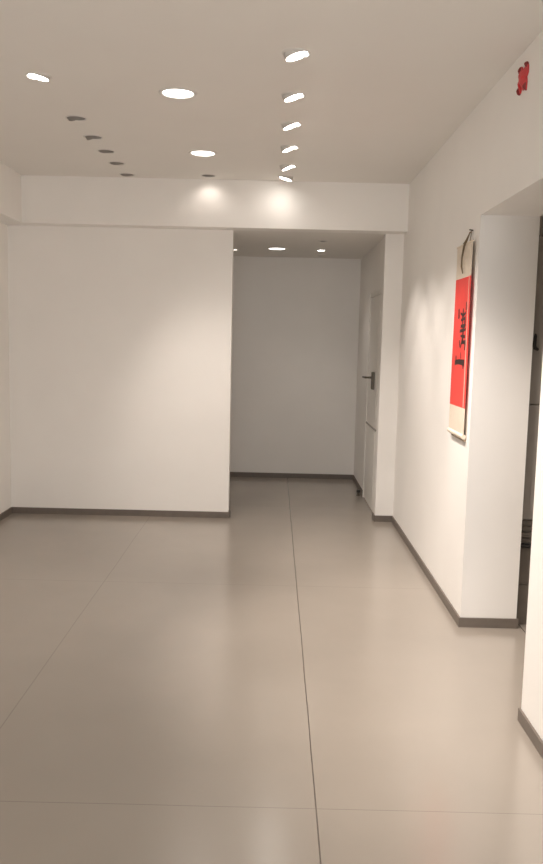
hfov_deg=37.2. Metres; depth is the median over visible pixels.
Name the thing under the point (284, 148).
recessed light
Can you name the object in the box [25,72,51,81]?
recessed light
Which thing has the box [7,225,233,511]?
wall
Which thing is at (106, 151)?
recessed light
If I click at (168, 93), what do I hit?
diffuser
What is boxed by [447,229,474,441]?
scroll
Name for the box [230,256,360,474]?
wall
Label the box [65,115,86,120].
recessed light
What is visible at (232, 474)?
baseboard
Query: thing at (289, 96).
recessed light
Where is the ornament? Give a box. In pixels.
[516,61,528,95]
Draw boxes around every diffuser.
[163,89,192,97]
[191,151,213,155]
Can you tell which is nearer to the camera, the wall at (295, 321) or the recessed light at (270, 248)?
the recessed light at (270, 248)
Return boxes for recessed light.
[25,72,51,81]
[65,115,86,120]
[83,134,103,139]
[96,149,114,153]
[108,161,125,164]
[119,173,134,176]
[159,87,196,99]
[188,150,216,156]
[200,174,216,177]
[267,247,286,249]
[278,175,293,181]
[279,164,296,170]
[280,121,301,130]
[280,145,298,152]
[281,91,305,101]
[282,48,310,61]
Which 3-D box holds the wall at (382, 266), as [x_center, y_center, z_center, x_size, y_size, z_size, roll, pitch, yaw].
[1.200,-0.670,8.165,0.477,2.724,2.190,1,7,0]
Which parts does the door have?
panel, handle plate, panel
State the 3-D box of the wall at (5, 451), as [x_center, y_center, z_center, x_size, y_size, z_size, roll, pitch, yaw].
[-2.389,-0.416,3.531,0.150,3.112,11.789,1,7,0]
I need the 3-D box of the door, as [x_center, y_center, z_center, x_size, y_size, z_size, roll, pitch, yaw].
[0.995,-0.309,7.801,0.255,2.080,0.920,1,7,0]
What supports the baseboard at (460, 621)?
attached to the wall at (458, 503)
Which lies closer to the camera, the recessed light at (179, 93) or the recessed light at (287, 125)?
the recessed light at (179, 93)
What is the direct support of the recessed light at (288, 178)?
in the ceiling at (385, 84)
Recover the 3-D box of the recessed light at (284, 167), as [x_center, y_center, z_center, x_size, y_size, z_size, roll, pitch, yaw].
[0.126,-2.054,6.134,0.134,0.137,0.134,1,7,0]
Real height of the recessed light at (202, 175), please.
0.117 m
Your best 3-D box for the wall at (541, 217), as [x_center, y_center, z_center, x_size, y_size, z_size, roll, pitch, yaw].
[2.522,-0.317,5.463,2.193,2.700,0.150,1,7,0]
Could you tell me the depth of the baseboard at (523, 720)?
3.29 m
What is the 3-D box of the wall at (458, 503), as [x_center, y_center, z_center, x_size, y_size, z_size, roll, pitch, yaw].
[1.258,-0.198,2.362,0.318,3.112,9.449,1,7,0]
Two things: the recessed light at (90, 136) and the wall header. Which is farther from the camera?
the wall header
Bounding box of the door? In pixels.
[362,288,381,511]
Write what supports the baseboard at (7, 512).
attached to the wall at (5, 451)
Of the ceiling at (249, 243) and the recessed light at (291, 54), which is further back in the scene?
the ceiling at (249, 243)
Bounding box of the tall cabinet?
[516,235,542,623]
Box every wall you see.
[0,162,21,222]
[0,222,10,513]
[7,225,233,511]
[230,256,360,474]
[354,234,403,515]
[393,30,542,740]
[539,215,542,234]
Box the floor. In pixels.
[0,477,542,863]
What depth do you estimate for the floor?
3.61 m
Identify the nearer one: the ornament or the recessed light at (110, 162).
the ornament
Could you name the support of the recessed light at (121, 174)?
in the ceiling at (385, 84)
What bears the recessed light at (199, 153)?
in the ceiling at (385, 84)
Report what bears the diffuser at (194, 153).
attached to the recessed light at (199, 153)
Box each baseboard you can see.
[0,507,11,520]
[12,507,229,517]
[230,472,352,479]
[353,475,518,628]
[517,708,542,758]
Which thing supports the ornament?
attached to the wall at (458, 503)
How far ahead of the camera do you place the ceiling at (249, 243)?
7.82 m
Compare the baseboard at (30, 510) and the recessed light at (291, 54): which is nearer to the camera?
the recessed light at (291, 54)
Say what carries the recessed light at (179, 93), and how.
in the ceiling at (385, 84)
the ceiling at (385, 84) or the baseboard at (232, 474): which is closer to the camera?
the ceiling at (385, 84)
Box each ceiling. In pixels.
[0,0,542,183]
[233,230,384,258]
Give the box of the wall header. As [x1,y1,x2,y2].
[1,175,409,233]
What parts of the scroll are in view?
red panel, rod, cord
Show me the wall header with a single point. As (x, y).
(65, 201)

